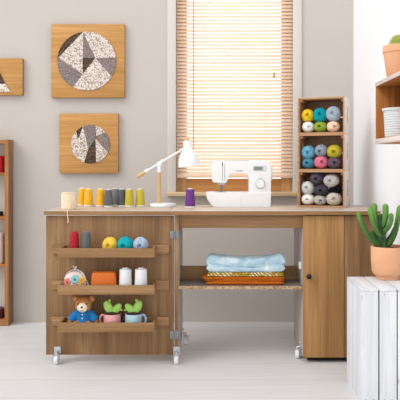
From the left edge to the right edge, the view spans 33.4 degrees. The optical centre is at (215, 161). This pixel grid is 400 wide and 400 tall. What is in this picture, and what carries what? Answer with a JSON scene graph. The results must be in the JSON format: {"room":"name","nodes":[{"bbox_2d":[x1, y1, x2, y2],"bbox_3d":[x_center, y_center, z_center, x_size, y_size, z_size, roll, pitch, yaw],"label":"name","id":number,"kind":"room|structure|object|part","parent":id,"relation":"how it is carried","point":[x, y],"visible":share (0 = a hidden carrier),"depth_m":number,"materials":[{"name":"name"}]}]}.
{"room":"sewing room","nodes":[
{"label":"sewing room","id":0,"kind":"room"},
{"bbox_2d":[0,0,352,321],"bbox_3d":[-1.585,-0.475,4.345,5.230,3.000,0.150,0,0,0],"label":"wall","id":1,"kind":"structure","parent":0,"point":[31,120],"depth_m":4.27,"materials":[{"name":"beige paint"}]},
{"bbox_2d":[0,58,23,95],"bbox_3d":[-1.371,-0.542,4.251,0.284,0.234,0.036,0,0,0],"label":"wall art","id":2,"kind":"object","parent":1,"relation":"attached to","point":[11,69],"visible":1,"depth_m":4.24,"materials":[{"name":"orange wood"}]},
{"bbox_2d":[51,24,124,97],"bbox_3d":[-0.814,-0.643,4.251,0.467,0.468,0.036,0,0,0],"label":"wall art","id":3,"kind":"object","parent":1,"relation":"attached to","point":[88,60],"visible":1,"depth_m":4.24,"materials":[{"name":"orange wood"}]},
{"bbox_2d":[59,114,118,172],"bbox_3d":[-0.809,-0.118,4.251,0.375,0.379,0.036,0,0,0],"label":"wall art","id":4,"kind":"object","parent":1,"relation":"attached to","point":[88,143],"visible":1,"depth_m":4.24,"materials":[{"name":"orange wood"}]},
{"bbox_2d":[167,0,175,191],"bbox_3d":[-0.283,-0.592,4.263,0.054,1.567,0.014,0,0,0],"label":"trim","id":5,"kind":"structure","parent":1,"relation":"attached to","point":[171,4],"depth_m":4.26,"materials":[{"name":"paint"}]},
{"bbox_2d":[166,192,297,195],"bbox_3d":[0.106,0.204,4.308,0.840,0.024,0.185,0,0,0],"label":"sill","id":6,"kind":"structure","parent":1,"relation":"attached to","point":[167,193],"depth_m":4.21,"materials":[{"name":"brown wood"}]},
{"bbox_2d":[177,4,291,191],"bbox_3d":[0.118,-0.567,4.348,0.749,1.517,0.045,0,0,0],"label":"window","id":7,"kind":"structure","parent":1,"relation":"in","point":[198,184],"depth_m":4.33,"materials":[{"name":"brown wood"}]},
{"bbox_2d":[177,0,292,177],"bbox_3d":[0.120,-0.610,4.286,0.746,1.426,0.048,0,0,0],"label":"window blind","id":8,"kind":"object","parent":7,"relation":"attached to","point":[193,119],"visible":0.97,"depth_m":4.29,"materials":[{"name":"brown wood"}]},
{"bbox_3d":[0.120,0.093,4.290,0.746,0.019,0.024,0,0,0],"label":"rail","id":9,"kind":"part","parent":8,"relation":"part of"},
{"bbox_2d":[293,0,301,191],"bbox_3d":[0.520,-0.592,4.263,0.054,1.567,0.014,0,0,0],"label":"trim","id":10,"kind":"structure","parent":1,"relation":"attached to","point":[297,4],"depth_m":4.26,"materials":[{"name":"paint"}]},
{"bbox_2d":[0,322,356,399],"bbox_3d":[-1.585,1.075,1.610,5.230,0.100,5.620,0,0,0],"label":"floor","id":11,"kind":"structure","parent":0,"point":[219,360],"depth_m":3.28,"materials":[{"name":"white wood"}]},
{"bbox_2d":[0,140,12,325],"bbox_3d":[-1.604,0.442,4.217,0.615,1.166,0.100,0,0,0],"label":"bookshelf","id":12,"kind":"object","parent":11,"relation":"on","point":[7,320],"visible":1,"depth_m":4.17,"materials":[{"name":"orange wood"}]},
{"bbox_2d":[0,232,3,263],"bbox_3d":[-1.389,0.544,4.217,0.088,0.192,0.088,0,0,0],"label":"storage jar","id":13,"kind":"object","parent":12,"relation":"on","point":[1,233],"visible":1,"depth_m":4.21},
{"bbox_2d":[0,307,3,318],"bbox_3d":[-1.381,0.953,4.217,0.082,0.061,0.082,0,0,0],"label":"tin","id":14,"kind":"object","parent":12,"relation":"on","point":[1,308],"visible":1,"depth_m":4.20,"materials":[{"name":"red metal"}]},
{"bbox_2d":[0,156,4,171],"bbox_3d":[-1.382,0.013,4.217,0.088,0.104,0.088,0,0,0],"label":"tin","id":15,"kind":"object","parent":12,"relation":"on","point":[2,158],"visible":0.91,"depth_m":4.20,"materials":[{"name":"red metal"}]},
{"bbox_3d":[-1.604,1.003,4.218,0.567,0.038,0.099,0,0,0],"label":"shelf","id":16,"kind":"part","parent":12,"relation":"part of","materials":[{"name":"brown wood"}]},
{"bbox_3d":[-1.308,0.442,4.217,0.024,1.166,0.100,0,0,0],"label":"panel","id":17,"kind":"part","parent":12,"relation":"part of","materials":[{"name":"orange wood"}]},
{"bbox_2d":[44,205,380,363],"bbox_3d":[-0.020,0.637,3.550,1.709,0.777,0.580,0,0,0],"label":"table","id":18,"kind":"object","parent":11,"relation":"on","point":[331,246],"visible":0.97,"depth_m":3.40,"materials":[{"name":"brown wood"}]},
{"bbox_2d":[61,192,75,222],"bbox_3d":[-0.765,0.233,3.438,0.077,0.152,0.130,0,0,0],"label":"thread spool","id":19,"kind":"object","parent":18,"relation":"on","point":[68,199],"visible":1,"depth_m":3.43},
{"bbox_2d":[70,231,78,247],"bbox_3d":[-0.706,0.402,3.325,0.048,0.112,0.048,0,0,0],"label":"thread spool","id":20,"kind":"object","parent":18,"relation":"in","point":[74,236],"visible":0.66,"depth_m":3.31},
{"bbox_2d":[64,266,88,284],"bbox_3d":[-0.688,0.578,3.321,0.142,0.122,0.064,0,0,0],"label":"purse","id":21,"kind":"object","parent":18,"relation":"in","point":[77,277],"visible":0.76,"depth_m":3.31,"materials":[{"name":"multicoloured fabric"}]},
{"bbox_2d":[64,278,70,284],"bbox_3d":[-0.735,0.595,3.303,0.043,0.043,0.011,0,0,22],"label":"flower","id":22,"kind":"object","parent":21,"relation":"on","point":[67,281],"depth_m":3.30,"materials":[{"name":"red fabric"}]},
{"bbox_2d":[70,275,78,283],"bbox_3d":[-0.698,0.581,3.299,0.047,0.047,0.012,0,0,0],"label":"flower","id":23,"kind":"object","parent":21,"relation":"on","point":[74,279],"depth_m":3.30,"materials":[{"name":"blue fabric"}]},
{"bbox_3d":[-0.702,0.556,3.326,0.110,0.078,0.021,0,0,0],"label":"clasp frame","id":24,"kind":"part","parent":21,"relation":"part of","materials":[{"name":"silver metal"}]},
{"bbox_2d":[78,277,84,284],"bbox_3d":[-0.666,0.589,3.304,0.038,0.037,0.011,0,0,-23],"label":"flower","id":25,"kind":"object","parent":21,"relation":"on","point":[81,280],"depth_m":3.30,"materials":[{"name":"yellow fabric"}]},
{"bbox_2d":[77,188,84,205],"bbox_3d":[-0.760,0.197,3.795,0.055,0.102,0.055,0,0,0],"label":"thread spool","id":26,"kind":"object","parent":18,"relation":"on","point":[81,191],"visible":0.77,"depth_m":3.77},
{"bbox_2d":[68,295,98,321],"bbox_3d":[-0.661,0.744,3.322,0.156,0.156,0.087,0,0,-2],"label":"teddy bear","id":27,"kind":"object","parent":18,"relation":"in","point":[83,312],"visible":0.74,"depth_m":3.30},
{"bbox_2d":[81,231,90,247],"bbox_3d":[-0.648,0.402,3.325,0.052,0.112,0.052,0,0,0],"label":"thread spool","id":28,"kind":"object","parent":18,"relation":"in","point":[85,239],"visible":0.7,"depth_m":3.31},
{"bbox_2d":[84,188,93,206],"bbox_3d":[-0.712,0.198,3.730,0.055,0.100,0.055,0,0,0],"label":"thread spool","id":29,"kind":"object","parent":18,"relation":"on","point":[88,195],"visible":1,"depth_m":3.71},
{"bbox_2d":[96,188,104,206],"bbox_3d":[-0.646,0.198,3.735,0.055,0.100,0.055,0,0,0],"label":"thread spool","id":30,"kind":"object","parent":18,"relation":"on","point":[100,195],"visible":0.93,"depth_m":3.71},
{"bbox_2d":[91,271,116,284],"bbox_3d":[-0.557,0.592,3.325,0.127,0.094,0.056,0,0,0],"label":"pouch","id":31,"kind":"object","parent":18,"relation":"in","point":[98,277],"visible":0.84,"depth_m":3.30,"materials":[{"name":"orange plastic"}]},
{"bbox_2d":[104,189,112,206],"bbox_3d":[-0.594,0.199,3.690,0.050,0.098,0.050,0,0,0],"label":"thread spool","id":32,"kind":"object","parent":18,"relation":"on","point":[108,201],"visible":1,"depth_m":3.67},
{"bbox_2d":[102,237,116,247],"bbox_3d":[-0.529,0.414,3.325,0.076,0.081,0.073,0,0,11],"label":"yarn ball","id":33,"kind":"object","parent":18,"relation":"in","point":[110,242],"visible":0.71,"depth_m":3.30,"materials":[{"name":"yellow fabric"}]},
{"bbox_3d":[-0.541,0.629,3.409,0.652,0.708,0.018,0,0,0],"label":"panel","id":34,"kind":"part","parent":18,"relation":"part of","materials":[{"name":"brown wood"}]},
{"bbox_2d":[52,316,168,331],"bbox_3d":[-0.537,0.809,3.330,0.596,0.045,0.140,0,0,0],"label":"tray","id":35,"kind":"object","parent":18,"relation":"on","point":[61,323],"depth_m":3.26,"materials":[{"name":"brown wood"}]},
{"bbox_2d":[52,280,168,294],"bbox_3d":[-0.537,0.626,3.330,0.596,0.045,0.140,0,0,0],"label":"shelf","id":36,"kind":"object","parent":18,"relation":"on","point":[152,287],"depth_m":3.26,"materials":[{"name":"brown wood"}]},
{"bbox_2d":[52,245,168,256],"bbox_3d":[-0.537,0.445,3.330,0.596,0.044,0.140,0,0,0],"label":"shelf","id":37,"kind":"object","parent":18,"relation":"on","point":[57,250],"depth_m":3.26,"materials":[{"name":"brown wood"}]},
{"bbox_2d":[99,299,122,321],"bbox_3d":[-0.522,0.753,3.328,0.095,0.139,0.086,0,0,38],"label":"potted cactus","id":38,"kind":"object","parent":18,"relation":"in","point":[112,314],"visible":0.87,"depth_m":3.31,"materials":[{"name":"plant"}]},
{"bbox_2d":[99,312,120,321],"bbox_3d":[-0.529,0.788,3.325,0.109,0.068,0.085,0,0,0],"label":"mug","id":39,"kind":"object","parent":38,"relation":"attached to","point":[108,316],"depth_m":3.30,"materials":[{"name":"pink ceramic"}]},
{"bbox_2d":[112,188,118,205],"bbox_3d":[-0.574,0.198,3.795,0.050,0.100,0.050,0,0,0],"label":"thread spool","id":40,"kind":"object","parent":18,"relation":"on","point":[114,190],"visible":0.55,"depth_m":3.77},
{"bbox_2d":[117,188,125,206],"bbox_3d":[-0.527,0.198,3.730,0.052,0.100,0.052,0,0,0],"label":"thread spool","id":41,"kind":"object","parent":18,"relation":"on","point":[121,192],"visible":0.91,"depth_m":3.71},
{"bbox_2d":[117,237,132,247],"bbox_3d":[-0.452,0.414,3.325,0.081,0.084,0.078,0,0,11],"label":"yarn ball","id":42,"kind":"object","parent":18,"relation":"in","point":[124,242],"visible":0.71,"depth_m":3.30,"materials":[{"name":"teal fabric"}]},
{"bbox_2d":[119,267,131,284],"bbox_3d":[-0.452,0.582,3.325,0.065,0.112,0.065,0,0,0],"label":"thread spool","id":43,"kind":"object","parent":18,"relation":"in","point":[125,278],"visible":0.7,"depth_m":3.30},
{"bbox_2d":[125,189,133,206],"bbox_3d":[-0.481,0.198,3.705,0.052,0.100,0.052,0,0,0],"label":"thread spool","id":44,"kind":"object","parent":18,"relation":"on","point":[129,200],"visible":1,"depth_m":3.69},
{"bbox_2d":[124,299,146,321],"bbox_3d":[-0.406,0.752,3.322,0.096,0.141,0.085,0,0,37],"label":"potted cactus","id":45,"kind":"object","parent":18,"relation":"in","point":[133,314],"visible":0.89,"depth_m":3.31,"materials":[{"name":"plant"}]},
{"bbox_2d":[125,312,146,321],"bbox_3d":[-0.399,0.788,3.325,0.109,0.068,0.085,0,0,0],"label":"mug","id":46,"kind":"object","parent":45,"relation":"attached to","point":[129,316],"depth_m":3.30,"materials":[{"name":"blue ceramic"}]},
{"bbox_2d":[135,188,144,206],"bbox_3d":[-0.424,0.198,3.730,0.054,0.100,0.054,0,0,0],"label":"thread spool","id":47,"kind":"object","parent":18,"relation":"on","point":[140,200],"visible":1,"depth_m":3.71},
{"bbox_2d":[133,237,147,247],"bbox_3d":[-0.376,0.415,3.325,0.079,0.083,0.074,0,0,4],"label":"yarn ball","id":48,"kind":"object","parent":18,"relation":"in","point":[140,242],"visible":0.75,"depth_m":3.30,"materials":[{"name":"blue fabric"}]},
{"bbox_2d":[135,267,146,284],"bbox_3d":[-0.374,0.582,3.325,0.065,0.112,0.065,0,0,0],"label":"thread spool","id":49,"kind":"object","parent":18,"relation":"in","point":[140,272],"visible":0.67,"depth_m":3.30},
{"bbox_2d":[136,138,199,206],"bbox_3d":[-0.266,0.058,3.710,0.356,0.381,0.143,0,0,0],"label":"desk lamp","id":50,"kind":"object","parent":18,"relation":"on","point":[188,157],"visible":1,"depth_m":3.69,"materials":[{"name":"white metal"}]},
{"bbox_3d":[-0.317,0.143,3.710,0.021,0.176,0.021,0,0,0],"label":"stem","id":51,"kind":"part","parent":50,"relation":"part of","materials":[{"name":"brown wood"}]},
{"bbox_3d":[-0.286,-0.009,3.710,0.222,0.143,0.021,0,0,0],"label":"arm","id":52,"kind":"part","parent":50,"relation":"part of","materials":[{"name":"white metal"}]},
{"bbox_3d":[-0.149,-0.045,3.710,0.121,0.149,0.121,0,0,0],"label":"lamp shade","id":53,"kind":"part","parent":50,"relation":"part of","materials":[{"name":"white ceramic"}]},
{"bbox_3d":[-0.200,0.626,3.600,0.019,0.714,0.400,0,0,0],"label":"panel","id":54,"kind":"part","parent":18,"relation":"part of","materials":[{"name":"brown wood"}]},
{"bbox_2d":[185,188,194,207],"bbox_3d":[-0.141,0.196,3.635,0.057,0.104,0.057,0,0,0],"label":"thread spool","id":55,"kind":"object","parent":18,"relation":"on","point":[190,195],"visible":1,"depth_m":3.61},
{"bbox_2d":[206,159,272,206],"bbox_3d":[0.132,0.115,3.743,0.372,0.265,0.154,0,0,0],"label":"sewing machine","id":56,"kind":"object","parent":18,"relation":"on","point":[259,173],"visible":1,"depth_m":3.68,"materials":[{"name":"white plastic"}]},
{"bbox_3d":[0.127,0.606,3.607,0.635,0.089,0.014,0,0,0],"label":"shelf rail","id":57,"kind":"part","parent":18,"relation":"part of","materials":[{"name":"brown wood"}]},
{"bbox_2d":[179,279,302,288],"bbox_3d":[0.127,0.642,3.504,0.635,0.016,0.192,0,0,0],"label":"shelf","id":58,"kind":"object","parent":18,"relation":"attached to","point":[183,283],"depth_m":3.42,"materials":[{"name":"brown wood"}]},
{"bbox_2d":[202,273,283,284],"bbox_3d":[0.141,0.612,3.499,0.423,0.044,0.142,0,0,0],"label":"folded cloth","id":59,"kind":"object","parent":18,"relation":"on","point":[211,280],"visible":0.76,"depth_m":3.43,"materials":[{"name":"orange fabric"}]},
{"bbox_2d":[208,271,283,275],"bbox_3d":[0.153,0.579,3.499,0.393,0.023,0.136,0,0,0],"label":"folded cloth","id":60,"kind":"object","parent":59,"relation":"on","point":[209,272],"visible":0.53,"depth_m":3.44,"materials":[{"name":"yellow fabric"}]},
{"bbox_2d":[206,252,284,271],"bbox_3d":[0.154,0.523,3.497,0.408,0.089,0.132,0,0,0],"label":"folded cloth","id":61,"kind":"object","parent":60,"relation":"on","point":[275,262],"visible":1,"depth_m":3.44,"materials":[{"name":"blue fabric"}]},
{"bbox_3d":[0.454,0.633,3.610,0.018,0.728,0.381,0,0,0],"label":"panel","id":62,"kind":"part","parent":18,"relation":"part of","materials":[{"name":"grey wood"}]},
{"bbox_3d":[0.548,0.636,3.409,0.208,0.722,0.018,0,0,0],"label":"door","id":63,"kind":"part","parent":18,"relation":"part of","materials":[{"name":"brown wood"}]},
{"bbox_2d":[298,171,349,207],"bbox_3d":[0.603,0.148,3.721,0.257,0.200,0.185,0,0,20],"label":"wooden crate","id":64,"kind":"object","parent":18,"relation":"on","point":[344,176],"visible":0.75,"depth_m":3.70,"materials":[{"name":"brown wood"}]},
{"bbox_2d":[301,194,313,204],"bbox_3d":[0.512,0.206,3.704,0.078,0.062,0.079,0,-1,18],"label":"yarn ball","id":65,"kind":"object","parent":64,"relation":"in","point":[307,199],"visible":0.98,"depth_m":3.67,"materials":[{"name":"white fabric"}]},
{"bbox_2d":[301,181,314,193],"bbox_3d":[0.509,0.144,3.704,0.074,0.076,0.081,0,0,22],"label":"yarn ball","id":66,"kind":"object","parent":65,"relation":"on","point":[307,187],"visible":1,"depth_m":3.68,"materials":[{"name":"white fabric"}]},
{"bbox_2d":[314,195,326,204],"bbox_3d":[0.575,0.209,3.681,0.072,0.058,0.081,0,0,12],"label":"yarn ball","id":67,"kind":"object","parent":64,"relation":"in","point":[318,199],"visible":1,"depth_m":3.65,"materials":[{"name":"white fabric"}]},
{"bbox_2d":[314,184,328,195],"bbox_3d":[0.581,0.155,3.678,0.082,0.063,0.080,0,0,14],"label":"yarn ball","id":68,"kind":"object","parent":67,"relation":"on","point":[320,189],"visible":1,"depth_m":3.65,"materials":[{"name":"grey fabric"}]},
{"bbox_2d":[310,172,323,183],"bbox_3d":[0.556,0.090,3.688,0.077,0.066,0.080,0,0,12],"label":"yarn ball","id":69,"kind":"object","parent":68,"relation":"on","point":[315,178],"visible":1,"depth_m":3.66,"materials":[{"name":"purple fabric"}]},
{"bbox_2d":[298,134,349,170],"bbox_3d":[0.603,-0.053,3.721,0.257,0.200,0.185,0,0,20],"label":"wooden crate","id":70,"kind":"object","parent":64,"relation":"on","point":[342,140],"visible":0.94,"depth_m":3.75,"materials":[{"name":"brown wood"}]},
{"bbox_2d":[302,158,314,168],"bbox_3d":[0.513,0.007,3.703,0.072,0.062,0.080,0,0,24],"label":"yarn ball","id":71,"kind":"object","parent":70,"relation":"in","point":[307,163],"visible":0.99,"depth_m":3.67,"materials":[{"name":"teal fabric"}]},
{"bbox_2d":[301,146,314,158],"bbox_3d":[0.512,-0.053,3.703,0.078,0.077,0.079,0,1,15],"label":"yarn ball","id":72,"kind":"object","parent":71,"relation":"on","point":[307,151],"visible":0.99,"depth_m":3.67,"materials":[{"name":"blue fabric"}]},
{"bbox_2d":[314,156,327,168],"bbox_3d":[0.579,0.001,3.679,0.077,0.073,0.081,0,0,9],"label":"yarn ball","id":73,"kind":"object","parent":70,"relation":"in","point":[320,162],"visible":1,"depth_m":3.65,"materials":[{"name":"pink fabric"}]},
{"bbox_2d":[315,144,327,155],"bbox_3d":[0.581,-0.064,3.678,0.073,0.069,0.081,0,0,28],"label":"yarn ball","id":74,"kind":"object","parent":73,"relation":"on","point":[320,150],"visible":1,"depth_m":3.65,"materials":[{"name":"fabric"}]},
{"bbox_2d":[298,96,349,134],"bbox_3d":[0.603,-0.253,3.721,0.257,0.200,0.185,0,0,20],"label":"wooden crate","id":75,"kind":"object","parent":70,"relation":"on","point":[343,103],"visible":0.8,"depth_m":3.73,"materials":[{"name":"brown wood"}]},
{"bbox_2d":[302,122,313,131],"bbox_3d":[0.512,-0.194,3.704,0.070,0.063,0.080,0,-1,3],"label":"yarn ball","id":76,"kind":"object","parent":75,"relation":"in","point":[307,126],"visible":0.98,"depth_m":3.67,"materials":[{"name":"white fabric"}]},
{"bbox_2d":[301,109,313,121],"bbox_3d":[0.509,-0.256,3.704,0.074,0.074,0.082,0,0,24],"label":"yarn ball","id":77,"kind":"object","parent":76,"relation":"on","point":[307,115],"visible":0.97,"depth_m":3.68,"materials":[{"name":"yellow fabric"}]},
{"bbox_2d":[314,122,326,131],"bbox_3d":[0.577,-0.193,3.680,0.075,0.061,0.080,0,0,24],"label":"yarn ball","id":78,"kind":"object","parent":75,"relation":"in","point":[319,126],"visible":0.99,"depth_m":3.65,"materials":[{"name":"green fabric"}]},
{"bbox_2d":[313,108,325,121],"bbox_3d":[0.575,-0.259,3.681,0.079,0.082,0.081,0,0,12],"label":"yarn ball","id":79,"kind":"object","parent":78,"relation":"on","point":[319,115],"visible":0.99,"depth_m":3.65,"materials":[{"name":"teal fabric"}]},
{"bbox_2d":[327,121,339,131],"bbox_3d":[0.643,-0.194,3.656,0.073,0.062,0.080,0,2,-1],"label":"yarn ball","id":80,"kind":"object","parent":75,"relation":"in","point":[333,126],"visible":1,"depth_m":3.63,"materials":[{"name":"beige fabric"}]},
{"bbox_2d":[326,106,340,120],"bbox_3d":[0.643,-0.264,3.656,0.084,0.086,0.081,0,0,25],"label":"yarn ball","id":81,"kind":"object","parent":80,"relation":"on","point":[333,113],"visible":1,"depth_m":3.63,"materials":[{"name":"blue fabric"}]},
{"bbox_2d":[327,158,341,168],"bbox_3d":[0.649,0.005,3.654,0.079,0.064,0.080,0,0,8],"label":"yarn ball","id":82,"kind":"object","parent":70,"relation":"in","point":[334,163],"visible":1,"depth_m":3.63,"materials":[{"name":"purple fabric"}]},
{"bbox_2d":[327,145,341,157],"bbox_3d":[0.649,-0.058,3.654,0.083,0.076,0.080,0,0,16],"label":"yarn ball","id":83,"kind":"object","parent":82,"relation":"on","point":[333,151],"visible":1,"depth_m":3.63,"materials":[{"name":"yellow fabric"}]},
{"bbox_2d":[326,193,341,204],"bbox_3d":[0.646,0.202,3.655,0.087,0.071,0.080,0,0,9],"label":"yarn ball","id":84,"kind":"object","parent":64,"relation":"in","point":[332,198],"visible":1,"depth_m":3.63,"materials":[{"name":"beige fabric"}]},
{"bbox_2d":[329,185,341,192],"bbox_3d":[0.658,0.148,3.669,0.072,0.054,0.080,0,0,7],"label":"yarn ball","id":85,"kind":"object","parent":84,"relation":"on","point":[336,189],"visible":0.93,"depth_m":3.64,"materials":[{"name":"black fabric"}]},
{"bbox_2d":[323,174,338,186],"bbox_3d":[0.633,0.103,3.659,0.088,0.075,0.078,0,1,25],"label":"yarn ball","id":86,"kind":"object","parent":85,"relation":"on","point":[330,180],"visible":1,"depth_m":3.63,"materials":[{"name":"white fabric"}]},
{"bbox_3d":[0.632,0.633,3.792,0.340,0.728,0.015,0,0,0],"label":"panel","id":87,"kind":"part","parent":18,"relation":"part of","materials":[{"name":"brown wood"}]},
{"bbox_3d":[0.738,0.636,3.409,0.165,0.722,0.018,0,0,0],"label":"fixed panel","id":88,"kind":"part","parent":18,"relation":"part of","materials":[{"name":"brown wood"}]},
{"bbox_2d":[347,277,399,399],"bbox_3d":[0.741,0.778,2.939,0.270,0.494,0.301,0,0,0],"label":"crate","id":89,"kind":"object","parent":11,"relation":"on","point":[373,304],"visible":0.95,"depth_m":2.79,"materials":[{"name":"white paint"}]},
{"bbox_2d":[356,203,399,279],"bbox_3d":[0.759,0.360,3.050,0.208,0.342,0.155,0,0,22],"label":"potted cactus","id":90,"kind":"object","parent":89,"relation":"on","point":[385,255],"visible":1,"depth_m":3.01,"materials":[{"name":"plant"}]},
{"bbox_3d":[0.693,0.310,3.025,0.115,0.170,0.030,0,0,0],"label":"stem","id":91,"kind":"part","parent":90,"relation":"part of","materials":[{"name":"green plant"}]},
{"bbox_3d":[0.730,0.347,3.052,0.049,0.067,0.031,0,0,0],"label":"stem","id":92,"kind":"part","parent":90,"relation":"part of","materials":[{"name":"green plant"}]},
{"bbox_3d":[0.737,0.251,3.056,0.046,0.124,0.027,0,0,40],"label":"stem","id":93,"kind":"part","parent":90,"relation":"part of","materials":[{"name":"green plant"}]},
{"bbox_3d":[0.720,0.273,3.012,0.071,0.141,0.028,0,0,-11],"label":"stem","id":94,"kind":"part","parent":90,"relation":"part of","materials":[{"name":"green plant"}]},
{"bbox_3d":[0.766,0.242,3.030,0.032,0.106,0.026,0,0,44],"label":"stem","id":95,"kind":"part","parent":90,"relation":"part of","materials":[{"name":"green plant"}]},
{"bbox_2d":[371,244,399,279],"bbox_3d":[0.784,0.457,3.040,0.155,0.148,0.155,0,0,0],"label":"pot","id":96,"kind":"object","parent":90,"relation":"attached to","point":[385,258],"depth_m":2.98,"materials":[{"name":"ceramic"}]},
{"bbox_3d":[0.778,0.276,3.012,0.049,0.092,0.026,0,0,21],"label":"stem","id":97,"kind":"part","parent":90,"relation":"part of","materials":[{"name":"green plant"}]},
{"bbox_3d":[0.803,0.298,3.040,0.089,0.206,0.026,0,0,0],"label":"stem","id":98,"kind":"part","parent":90,"relation":"part of","materials":[{"name":"green plant"}]},
{"bbox_2d":[353,0,399,244],"bbox_3d":[0.955,-0.475,1.535,0.150,3.000,5.470,0,0,0],"label":"wall","id":99,"kind":"structure","parent":0,"point":[376,167],"depth_m":3.77,"materials":[{"name":"white paint"}]},
{"bbox_2d":[375,71,399,143],"bbox_3d":[0.780,-0.207,2.543,0.200,0.262,0.620,0,0,0],"label":"box shelf","id":100,"kind":"object","parent":99,"relation":"attached to","point":[387,90],"visible":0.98,"depth_m":2.84,"materials":[{"name":"brown wood"}]},
{"bbox_2d":[382,107,399,137],"bbox_3d":[0.760,-0.159,2.720,0.163,0.120,0.163,0,0,0],"label":"ribbed pot","id":101,"kind":"object","parent":100,"relation":"on","point":[391,115],"visible":0.93,"depth_m":2.67,"materials":[{"name":"grey ceramic"}]},
{"bbox_2d":[383,34,399,76],"bbox_3d":[0.752,-0.430,2.720,0.142,0.184,0.142,0,0,0],"label":"potted cactus","id":102,"kind":"object","parent":100,"relation":"on","point":[391,52],"visible":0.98,"depth_m":2.68,"materials":[{"name":"ceramic"}]}
]}

